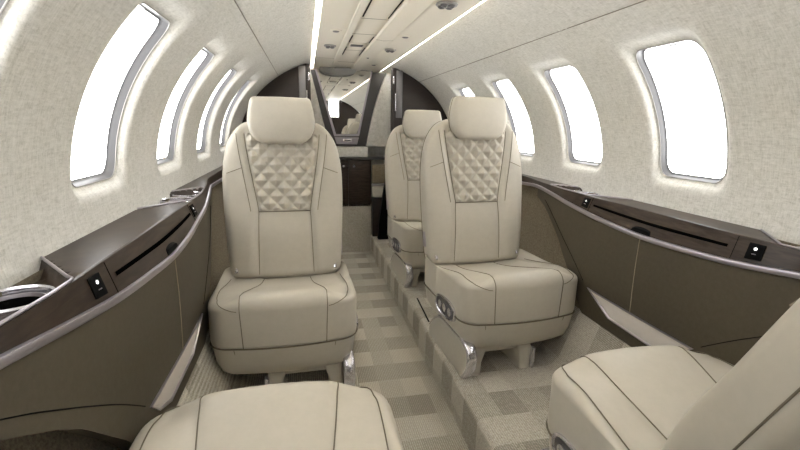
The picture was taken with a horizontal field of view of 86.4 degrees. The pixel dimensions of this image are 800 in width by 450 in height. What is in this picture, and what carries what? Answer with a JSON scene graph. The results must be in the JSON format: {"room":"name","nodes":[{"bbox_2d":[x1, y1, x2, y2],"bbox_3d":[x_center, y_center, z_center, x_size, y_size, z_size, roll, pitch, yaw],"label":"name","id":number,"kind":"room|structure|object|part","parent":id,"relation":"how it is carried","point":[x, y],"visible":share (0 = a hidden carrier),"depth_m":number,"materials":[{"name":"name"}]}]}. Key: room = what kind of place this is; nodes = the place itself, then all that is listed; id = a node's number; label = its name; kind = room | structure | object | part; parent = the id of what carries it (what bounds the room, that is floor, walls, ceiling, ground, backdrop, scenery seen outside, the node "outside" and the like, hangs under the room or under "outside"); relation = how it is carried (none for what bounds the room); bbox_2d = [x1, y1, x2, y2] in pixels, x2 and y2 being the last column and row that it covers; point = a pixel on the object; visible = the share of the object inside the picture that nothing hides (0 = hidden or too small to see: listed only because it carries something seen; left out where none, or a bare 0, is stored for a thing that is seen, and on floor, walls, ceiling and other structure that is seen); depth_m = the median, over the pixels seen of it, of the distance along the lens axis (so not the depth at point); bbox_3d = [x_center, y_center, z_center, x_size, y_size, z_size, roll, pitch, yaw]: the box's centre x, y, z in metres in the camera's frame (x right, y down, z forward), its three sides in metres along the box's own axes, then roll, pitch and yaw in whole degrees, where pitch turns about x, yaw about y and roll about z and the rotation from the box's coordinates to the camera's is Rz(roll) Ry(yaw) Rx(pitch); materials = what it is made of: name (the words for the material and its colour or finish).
{"room":"aircraft cabin","nodes":[
{"label":"aircraft cabin","id":0,"kind":"room"},
{"bbox_2d":[0,182,229,449],"bbox_3d":[-0.700,0.185,1.301,0.123,0.445,5.156,-2,14,-12],"label":"wall","id":1,"kind":"structure","parent":0,"point":[55,439],"depth_m":0.81,"materials":[{"name":"brown fabric"}]},
{"bbox_2d":[0,196,211,449],"bbox_3d":[-0.630,0.244,1.118,0.102,0.427,1.520,-2,14,-12],"label":"lower sidewall","id":2,"kind":"object","parent":1,"relation":"attached to","point":[105,379],"visible":0.94,"depth_m":0.81,"materials":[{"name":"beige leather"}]},
{"bbox_3d":[-0.587,0.374,1.152,0.010,0.074,0.477,-2,14,-12],"label":"accent frame","id":3,"kind":"part","parent":2,"relation":"part of","materials":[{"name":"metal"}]},
{"bbox_3d":[-0.587,0.374,1.150,0.004,0.061,0.447,-2,14,-12],"label":"accent blade","id":4,"kind":"part","parent":2,"relation":"part of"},
{"bbox_2d":[0,0,315,289],"bbox_3d":[-0.497,-0.344,1.144,0.576,0.782,5.298,-2,14,-12],"label":"wall","id":5,"kind":"structure","parent":0,"point":[50,50],"depth_m":0.97,"materials":[{"name":"fabric"}]},
{"bbox_2d":[0,0,9,15],"bbox_3d":[-0.566,-0.182,0.511,0.206,0.415,0.255,-2,14,-12],"label":"window","id":6,"kind":"structure","parent":5,"relation":"in","point":[3,3],"depth_m":0.61,"materials":[{"name":"plastic"}]},
{"bbox_2d":[0,165,222,369],"bbox_3d":[-0.650,0.050,1.038,0.171,0.092,4.696,-2,14,-12],"label":"ledge","id":7,"kind":"object","parent":5,"relation":"attached to","point":[88,276],"visible":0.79,"depth_m":0.81,"materials":[{"name":"brown wood"}]},
{"bbox_2d":[86,272,107,299],"bbox_3d":[-0.535,0.109,0.754,0.014,0.042,0.039,-2,14,-12],"label":"switch plate","id":8,"kind":"object","parent":7,"relation":"attached to","point":[96,284],"depth_m":0.75,"materials":[{"name":"plastic"}]},
{"bbox_3d":[-0.589,0.058,1.096,0.009,0.019,0.085,-2,14,-12],"label":"finger pull","id":9,"kind":"part","parent":7,"relation":"part of","materials":[{"name":"black plastic"}]},
{"bbox_2d":[189,204,197,216],"bbox_3d":[-0.674,-0.048,1.391,0.017,0.038,0.039,-2,14,-12],"label":"switch plate","id":10,"kind":"object","parent":7,"relation":"attached to","point":[192,209],"depth_m":1.38,"materials":[{"name":"plastic"}]},
{"bbox_2d":[71,2,169,187],"bbox_3d":[-0.684,-0.311,1.047,0.206,0.415,0.255,-2,14,-12],"label":"window","id":11,"kind":"structure","parent":5,"relation":"in","point":[163,24],"depth_m":1.15,"materials":[{"name":"plastic"}]},
{"bbox_3d":[-0.596,-0.508,1.027,0.004,0.004,0.105,-2,14,-12],"label":"shade pull","id":12,"kind":"part","parent":11,"relation":"part of","materials":[{"name":"white plastic"}]},
{"bbox_2d":[157,47,213,164],"bbox_3d":[-0.803,-0.440,1.583,0.206,0.415,0.255,-2,14,-12],"label":"window","id":13,"kind":"structure","parent":5,"relation":"in","point":[209,56],"depth_m":1.68,"materials":[{"name":"plastic"}]},
{"bbox_2d":[197,68,236,153],"bbox_3d":[-0.922,-0.568,2.119,0.206,0.415,0.255,-2,14,-12],"label":"window","id":14,"kind":"structure","parent":5,"relation":"in","point":[232,73],"depth_m":2.22,"materials":[{"name":"plastic"}]},
{"bbox_2d":[220,80,249,146],"bbox_3d":[-1.040,-0.697,2.655,0.206,0.415,0.255,-2,14,-12],"label":"window","id":15,"kind":"structure","parent":5,"relation":"in","point":[247,82],"depth_m":2.76,"materials":[{"name":"plastic"}]},
{"bbox_2d":[311,0,319,62],"bbox_3d":[-0.215,-0.769,1.179,0.026,0.042,5.156,-2,14,-12],"label":"light strip","id":16,"kind":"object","parent":5,"relation":"attached to","point":[317,1],"depth_m":2.22,"materials":[{"name":"white plastic"}]},
{"bbox_2d":[310,71,324,127],"bbox_3d":[-0.875,-0.987,3.590,0.535,0.620,0.075,-2,14,-12],"label":"filler panel","id":17,"kind":"object","parent":5,"relation":"attached to","point":[317,113],"visible":0.15,"depth_m":3.58,"materials":[{"name":"fabric"}]},
{"bbox_2d":[310,68,385,196],"bbox_3d":[-0.478,-0.814,3.825,1.720,1.183,0.035,-2,14,-12],"label":"wall","id":18,"kind":"structure","parent":0,"point":[372,150],"depth_m":3.90,"materials":[{"name":"fabric"}]},
{"bbox_2d":[311,68,385,145],"bbox_3d":[-0.440,-1.007,3.691,0.638,0.631,0.118,-2,14,-12],"label":"vanity mirror","id":19,"kind":"object","parent":18,"relation":"attached to","point":[346,103],"visible":0.95,"depth_m":3.64,"materials":[{"name":"mirror"}]},
{"bbox_2d":[317,69,370,133],"bbox_3d":[-0.475,-1.044,3.631,0.455,0.527,0.002,-2,14,-12],"label":"mirror glass","id":20,"kind":"object","parent":19,"relation":"attached to","point":[344,101],"depth_m":3.63,"materials":[{"name":"silver metal"}]},
{"bbox_2d":[335,137,358,143],"bbox_3d":[-0.463,-0.734,3.709,0.209,0.060,0.018,-2,14,-12],"label":"shelf","id":21,"kind":"object","parent":19,"relation":"attached to","point":[338,140],"depth_m":3.70,"materials":[{"name":"metal"}]},
{"bbox_2d":[342,204,370,251],"bbox_3d":[-0.466,0.002,3.879,1.720,0.430,0.270,-2,14,-12],"label":"trim","id":22,"kind":"structure","parent":18,"relation":"attached to","point":[356,220],"depth_m":3.76,"materials":[{"name":"fabric"}]},
{"bbox_2d":[340,160,370,206],"bbox_3d":[-0.562,-0.371,3.717,0.605,0.403,0.227,-2,14,-12],"label":"vanity cabinet","id":23,"kind":"object","parent":22,"relation":"on","point":[356,174],"visible":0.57,"depth_m":3.67,"materials":[{"name":"brown laminate"}]},
{"bbox_3d":[-0.554,-0.353,3.642,0.220,0.403,0.018,-2,14,-12],"label":"door","id":24,"kind":"part","parent":23,"relation":"part of","materials":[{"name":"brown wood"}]},
{"bbox_2d":[339,156,384,159],"bbox_3d":[-0.503,-0.575,3.651,0.765,0.020,0.165,-2,14,-12],"label":"countertop","id":25,"kind":"structure","parent":23,"relation":"on","point":[368,157],"depth_m":3.62,"materials":[{"name":"black stone"}]},
{"bbox_2d":[336,146,367,156],"bbox_3d":[-0.462,-0.634,3.680,0.360,0.084,0.080,-2,14,-12],"label":"box","id":26,"kind":"object","parent":25,"relation":"on","point":[343,151],"visible":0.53,"depth_m":3.65,"materials":[{"name":"fabric"}]},
{"bbox_2d":[313,0,482,72],"bbox_3d":[0.076,-0.764,1.245,0.574,0.055,5.156,-2,14,-12],"label":"ceiling","id":27,"kind":"structure","parent":0,"point":[379,24],"depth_m":2.00,"materials":[{"name":"beige plastic"}]},
{"bbox_2d":[324,44,335,48],"bbox_3d":[-0.407,-1.039,2.480,0.071,0.015,0.071,-2,14,-12],"label":"ceiling vent","id":28,"kind":"object","parent":27,"relation":"in","point":[331,46],"visible":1,"depth_m":2.46,"materials":[{"name":"grey plastic"}]},
{"bbox_2d":[330,29,341,32],"bbox_3d":[-0.313,-0.947,2.083,0.056,0.010,0.056,-2,14,-12],"label":"recessed light","id":29,"kind":"object","parent":27,"relation":"in","point":[331,30],"visible":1,"depth_m":2.07,"materials":[{"name":"beige plastic"}]},
{"bbox_2d":[319,67,355,75],"bbox_3d":[-0.511,-1.263,3.510,0.299,0.060,0.065,-2,14,-12],"label":"hood","id":30,"kind":"object","parent":27,"relation":"attached to","point":[336,71],"visible":0.92,"depth_m":3.48,"materials":[{"name":"grey plastic"}]},
{"bbox_2d":[348,42,365,46],"bbox_3d":[-0.251,-1.044,2.471,0.096,0.012,0.090,-2,14,-12],"label":"ceiling vent","id":31,"kind":"object","parent":27,"relation":"in","point":[351,44],"visible":1,"depth_m":2.44,"materials":[{"name":"beige plastic"}]},
{"bbox_2d":[385,48,395,52],"bbox_3d":[-0.059,-1.054,2.574,0.071,0.015,0.071,-2,14,-12],"label":"ceiling vent","id":32,"kind":"object","parent":27,"relation":"in","point":[388,50],"visible":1,"depth_m":2.56,"materials":[{"name":"grey plastic"}]},
{"bbox_2d":[436,1,457,9],"bbox_3d":[0.174,-0.815,1.584,0.084,0.015,0.084,-2,14,-12],"label":"ceiling vent","id":33,"kind":"object","parent":27,"relation":"in","point":[449,5],"visible":1,"depth_m":1.56,"materials":[{"name":"grey plastic"}]},
{"bbox_2d":[177,234,629,449],"bbox_3d":[0.076,0.605,1.432,1.424,0.400,4.886,-2,14,-12],"label":"floor","id":34,"kind":"structure","parent":0,"point":[505,406],"depth_m":1.72,"materials":[{"name":"carpet"}]},
{"bbox_2d":[129,381,402,449],"bbox_3d":[-0.147,0.543,0.379,0.513,0.683,1.223,-2,14,-12],"label":"seat","id":35,"kind":"object","parent":34,"relation":"on","point":[307,415],"visible":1,"depth_m":0.83,"materials":[{"name":"beige leather"}]},
{"bbox_2d":[208,96,357,385],"bbox_3d":[-0.440,0.047,1.639,0.508,1.059,0.635,-2,14,-13],"label":"seat","id":36,"kind":"object","parent":34,"relation":"on","point":[285,302],"visible":1,"depth_m":1.71,"materials":[{"name":"beige leather"}]},
{"bbox_3d":[-0.464,0.572,1.492,0.016,0.090,0.028,-2,14,-13],"label":"foot trim","id":37,"kind":"part","parent":36,"relation":"part of","materials":[{"name":"metal"}]},
{"bbox_3d":[-0.466,0.519,1.656,0.069,0.122,0.340,-2,14,-13],"label":"leg","id":38,"kind":"part","parent":36,"relation":"part of","materials":[{"name":"beige plastic"}]},
{"bbox_3d":[-0.481,-0.217,1.759,0.294,0.315,0.026,-2,5,-13],"label":"quilted panel","id":39,"kind":"part","parent":36,"relation":"part of","materials":[{"name":"beige leather"}]},
{"bbox_3d":[-0.490,-0.107,1.813,0.486,0.655,0.126,-2,5,-13],"label":"backrest","id":40,"kind":"part","parent":36,"relation":"part of","materials":[{"name":"beige leather"}]},
{"bbox_2d":[208,261,356,348],"bbox_3d":[-0.433,0.260,1.624,0.494,0.182,0.500,-2,14,-13],"label":"seat cushion","id":41,"kind":"object","parent":36,"relation":"on","point":[253,304],"depth_m":1.42,"materials":[{"name":"beige leather"}]},
{"bbox_3d":[-0.280,0.512,1.700,0.069,0.122,0.340,-2,14,-13],"label":"leg","id":42,"kind":"part","parent":36,"relation":"part of","materials":[{"name":"beige plastic"}]},
{"bbox_3d":[-0.224,0.499,1.698,0.034,0.152,0.407,-2,14,-13],"label":"armrest","id":43,"kind":"part","parent":36,"relation":"part of","materials":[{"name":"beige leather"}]},
{"bbox_3d":[-0.223,0.499,1.692,0.039,0.163,0.409,-2,14,-13],"label":"arm trim","id":44,"kind":"part","parent":36,"relation":"part of","materials":[{"name":"metal"}]},
{"bbox_2d":[242,64,447,132],"bbox_3d":[-0.394,-0.561,3.467,1.716,1.387,0.058,-2,14,-12],"label":"wall","id":45,"kind":"structure","parent":34,"relation":"on","point":[407,93],"depth_m":3.40,"materials":[{"name":"brown laminate"}]},
{"bbox_3d":[-0.748,-1.028,3.265,0.050,0.365,0.012,-2,14,-12],"label":"strap panel","id":46,"kind":"part","parent":45,"relation":"part of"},
{"bbox_3d":[-0.711,-0.553,3.404,0.022,1.378,0.048,-2,14,-12],"label":"edge post","id":47,"kind":"part","parent":45,"relation":"part of","materials":[{"name":"brown laminate"}]},
{"bbox_2d":[377,182,387,238],"bbox_3d":[-0.125,-0.194,3.574,0.120,0.635,0.055,-2,14,-12],"label":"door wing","id":48,"kind":"structure","parent":45,"relation":"in","point":[383,216],"depth_m":3.58,"materials":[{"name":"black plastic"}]},
{"bbox_3d":[-0.070,-0.572,3.542,0.022,1.378,0.048,-2,14,-12],"label":"edge post","id":49,"kind":"part","parent":45,"relation":"part of","materials":[{"name":"brown laminate"}]},
{"bbox_3d":[-0.005,-1.050,3.424,0.050,0.365,0.012,-2,14,-12],"label":"strap panel","id":50,"kind":"part","parent":45,"relation":"part of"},
{"bbox_2d":[371,164,384,235],"bbox_3d":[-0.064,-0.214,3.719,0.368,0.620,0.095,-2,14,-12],"label":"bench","id":51,"kind":"object","parent":34,"relation":"on","point":[378,170],"visible":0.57,"depth_m":3.67,"materials":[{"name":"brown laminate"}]},
{"bbox_3d":[-0.065,-0.443,3.700,0.365,0.165,0.025,-2,14,-12],"label":"backrest","id":52,"kind":"part","parent":51,"relation":"part of","materials":[{"name":"brown fabric"}]},
{"bbox_2d":[384,110,441,287],"bbox_3d":[0.190,-0.200,2.744,0.508,1.059,0.636,-2,14,-15],"label":"seat","id":53,"kind":"object","parent":34,"relation":"on","point":[404,144],"visible":0.5,"depth_m":2.81,"materials":[{"name":"beige leather"}]},
{"bbox_3d":[-0.022,0.123,2.640,0.012,0.082,0.200,-2,14,-15],"label":"control panel","id":54,"kind":"part","parent":53,"relation":"part of","materials":[{"name":"metal"}]},
{"bbox_3d":[0.005,0.267,2.702,0.034,0.152,0.407,-2,14,-15],"label":"armrest","id":55,"kind":"part","parent":53,"relation":"part of","materials":[{"name":"beige leather"}]},
{"bbox_3d":[0.007,0.267,2.696,0.039,0.163,0.409,-2,14,-15],"label":"arm trim","id":56,"kind":"part","parent":53,"relation":"part of","materials":[{"name":"leather"}]},
{"bbox_3d":[0.141,-0.353,2.919,0.486,0.655,0.126,-2,5,-15],"label":"backrest","id":57,"kind":"part","parent":53,"relation":"part of","materials":[{"name":"beige leather"}]},
{"bbox_2d":[387,215,422,251],"bbox_3d":[0.207,0.013,2.731,0.494,0.182,0.500,-2,14,-15],"label":"seat cushion","id":58,"kind":"object","parent":53,"relation":"on","point":[404,232],"depth_m":2.52,"materials":[{"name":"beige leather"}]},
{"bbox_3d":[0.151,-0.464,2.864,0.294,0.315,0.026,-2,5,-15],"label":"quilted panel","id":59,"kind":"part","parent":53,"relation":"part of","materials":[{"name":"beige leather"}]},
{"bbox_3d":[0.055,0.277,2.731,0.069,0.122,0.340,-2,14,-15],"label":"leg","id":60,"kind":"part","parent":53,"relation":"part of","materials":[{"name":"beige leather"}]},
{"bbox_2d":[417,298,429,321],"bbox_3d":[0.121,0.450,2.270,0.008,0.003,0.300,-1,13,-9],"label":"track","id":61,"kind":"object","parent":34,"relation":"on","point":[417,298],"visible":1,"depth_m":2.24,"materials":[{"name":"black metal"}]},
{"bbox_2d":[420,96,577,378],"bbox_3d":[0.399,0.000,1.843,0.523,1.090,0.655,-3,14,-16],"label":"seat","id":62,"kind":"object","parent":34,"relation":"on","point":[487,293],"visible":1,"depth_m":1.91,"materials":[{"name":"beige leather"}]},
{"bbox_3d":[0.115,0.065,1.988,0.008,0.072,0.033,-3,5,-16],"label":"handle","id":63,"kind":"part","parent":62,"relation":"part of","materials":[{"name":"leather"}]},
{"bbox_3d":[0.181,0.334,1.732,0.002,0.069,0.188,-3,14,-16],"label":"control plate","id":64,"kind":"part","parent":62,"relation":"part of","materials":[{"name":"silver metal"}]},
{"bbox_3d":[0.183,0.334,1.733,0.012,0.084,0.206,-3,14,-16],"label":"control panel","id":65,"kind":"part","parent":62,"relation":"part of","materials":[{"name":"metal"}]},
{"bbox_3d":[0.211,0.482,1.797,0.035,0.156,0.419,-3,14,-16],"label":"armrest","id":66,"kind":"part","parent":62,"relation":"part of","materials":[{"name":"beige leather"}]},
{"bbox_3d":[0.213,0.482,1.791,0.040,0.168,0.421,-3,14,-16],"label":"arm trim","id":67,"kind":"part","parent":62,"relation":"part of","materials":[{"name":"metal"}]},
{"bbox_3d":[0.345,-0.157,2.022,0.501,0.674,0.130,-3,5,-16],"label":"backrest","id":68,"kind":"part","parent":62,"relation":"part of","materials":[{"name":"beige leather"}]},
{"bbox_3d":[0.356,-0.272,1.966,0.303,0.324,0.026,-3,5,-16],"label":"quilted panel","id":69,"kind":"part","parent":62,"relation":"part of","materials":[{"name":"beige leather"}]},
{"bbox_3d":[0.262,0.492,1.828,0.071,0.126,0.350,-3,14,-16],"label":"leg","id":70,"kind":"part","parent":62,"relation":"part of","materials":[{"name":"beige leather"}]},
{"bbox_2d":[425,249,577,324],"bbox_3d":[0.417,0.220,1.830,0.509,0.187,0.515,-3,14,-16],"label":"seat cushion","id":71,"kind":"object","parent":62,"relation":"on","point":[472,286],"depth_m":1.63,"materials":[{"name":"beige leather"}]},
{"bbox_3d":[0.451,0.484,1.882,0.071,0.126,0.350,-3,14,-16],"label":"leg","id":72,"kind":"part","parent":62,"relation":"part of","materials":[{"name":"beige plastic"}]},
{"bbox_3d":[0.535,0.535,1.734,0.016,0.093,0.029,-3,14,-16],"label":"foot trim","id":73,"kind":"part","parent":62,"relation":"part of","materials":[{"name":"metal"}]},
{"bbox_2d":[540,298,799,449],"bbox_3d":[0.660,0.279,0.785,0.508,1.043,0.669,-2,14,-12],"label":"seat","id":74,"kind":"object","parent":34,"relation":"on","point":[662,397],"visible":1,"depth_m":0.87,"materials":[{"name":"beige leather"}]},
{"bbox_3d":[0.384,0.536,0.924,0.001,0.067,0.182,-2,14,-12],"label":"control plate","id":75,"kind":"part","parent":74,"relation":"part of","materials":[{"name":"silver metal"}]},
{"bbox_3d":[0.386,0.536,0.924,0.012,0.082,0.200,-2,14,-12],"label":"control panel","id":76,"kind":"part","parent":74,"relation":"part of","materials":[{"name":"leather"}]},
{"bbox_2d":[547,345,733,449],"bbox_3d":[0.642,0.452,0.908,0.494,0.182,0.500,-2,14,-12],"label":"seat cushion","id":77,"kind":"object","parent":74,"relation":"on","point":[631,398],"depth_m":0.97,"materials":[{"name":"beige leather"}]},
{"bbox_3d":[0.699,0.209,0.610,0.486,0.655,0.126,-2,37,-12],"label":"backrest","id":78,"kind":"part","parent":74,"relation":"part of","materials":[{"name":"beige leather"}]},
{"bbox_2d":[381,0,799,244],"bbox_3d":[0.663,-0.378,1.393,0.576,0.782,5.298,-2,14,-12],"label":"wall","id":79,"kind":"structure","parent":0,"point":[752,47],"depth_m":1.42,"materials":[{"name":"fabric"}]},
{"bbox_2d":[366,73,390,145],"bbox_3d":[-0.033,-1.011,3.771,0.541,0.620,0.075,-2,14,-12],"label":"filler panel","id":80,"kind":"object","parent":79,"relation":"attached to","point":[379,129],"visible":0.49,"depth_m":3.72,"materials":[{"name":"fabric"}]},
{"bbox_2d":[382,0,485,70],"bbox_3d":[0.368,-0.786,1.304,0.026,0.042,5.156,-2,14,-12],"label":"trim","id":81,"kind":"structure","parent":79,"relation":"attached to","point":[483,0],"depth_m":2.06,"materials":[{"name":"white plastic"}]},
{"bbox_2d":[459,87,467,95],"bbox_3d":[0.526,-0.735,2.957,0.206,0.415,0.255,-2,14,-12],"label":"window","id":82,"kind":"structure","parent":79,"relation":"in","point":[462,89],"depth_m":3.01,"materials":[{"name":"plastic"}]},
{"bbox_2d":[492,79,533,155],"bbox_3d":[0.645,-0.606,2.421,0.206,0.415,0.255,-2,14,-12],"label":"window","id":83,"kind":"structure","parent":79,"relation":"in","point":[494,83],"depth_m":2.52,"materials":[{"name":"plastic"}]},
{"bbox_2d":[544,65,601,165],"bbox_3d":[0.764,-0.477,1.885,0.206,0.415,0.255,-2,14,-12],"label":"window","id":84,"kind":"structure","parent":79,"relation":"in","point":[547,74],"depth_m":1.99,"materials":[{"name":"plastic"}]},
{"bbox_2d":[522,174,799,278],"bbox_3d":[0.868,0.006,1.363,0.171,0.092,4.696,-2,14,-12],"label":"ledge","id":85,"kind":"object","parent":79,"relation":"attached to","point":[719,241],"visible":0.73,"depth_m":1.26,"materials":[{"name":"brown wood"}]},
{"bbox_2d":[581,197,590,207],"bbox_3d":[0.739,-0.089,1.694,0.017,0.038,0.039,-2,14,-12],"label":"switch plate","id":86,"kind":"object","parent":85,"relation":"attached to","point":[585,201],"depth_m":1.69,"materials":[{"name":"plastic"}]},
{"bbox_3d":[0.788,0.018,1.391,0.009,0.019,0.085,-2,14,-12],"label":"finger pull","id":87,"kind":"part","parent":85,"relation":"part of","materials":[{"name":"black plastic"}]},
{"bbox_2d":[744,242,766,260],"bbox_3d":[0.882,0.068,1.058,0.014,0.042,0.039,-2,14,-12],"label":"switch plate","id":88,"kind":"object","parent":85,"relation":"attached to","point":[753,251],"depth_m":1.06,"materials":[{"name":"plastic"}]},
{"bbox_2d":[636,39,727,183],"bbox_3d":[0.882,-0.348,1.349,0.206,0.415,0.255,-2,14,-12],"label":"window","id":89,"kind":"structure","parent":79,"relation":"in","point":[640,57],"depth_m":1.44,"materials":[{"name":"plastic"}]},
{"bbox_3d":[0.799,-0.540,1.292,0.004,0.004,0.105,-2,14,-12],"label":"shade pull","id":90,"kind":"part","parent":89,"relation":"part of","materials":[{"name":"white plastic"}]},
{"bbox_2d":[519,185,799,307],"bbox_3d":[0.812,0.141,1.625,0.123,0.445,5.156,-2,14,-12],"label":"wall","id":91,"kind":"structure","parent":0,"point":[538,236],"depth_m":2.18,"materials":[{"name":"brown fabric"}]},
{"bbox_2d":[537,189,799,365],"bbox_3d":[0.827,0.202,1.431,0.102,0.427,1.520,-2,14,-12],"label":"lower sidewall","id":92,"kind":"object","parent":91,"relation":"attached to","point":[643,293],"visible":0.88,"depth_m":1.31,"materials":[{"name":"brown leather"}]},
{"bbox_3d":[0.782,0.334,1.446,0.010,0.074,0.477,-2,14,-12],"label":"accent frame","id":93,"kind":"part","parent":92,"relation":"part of","materials":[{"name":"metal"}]},
{"bbox_3d":[0.782,0.335,1.443,0.004,0.061,0.447,-2,14,-12],"label":"accent blade","id":94,"kind":"part","parent":92,"relation":"part of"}
]}

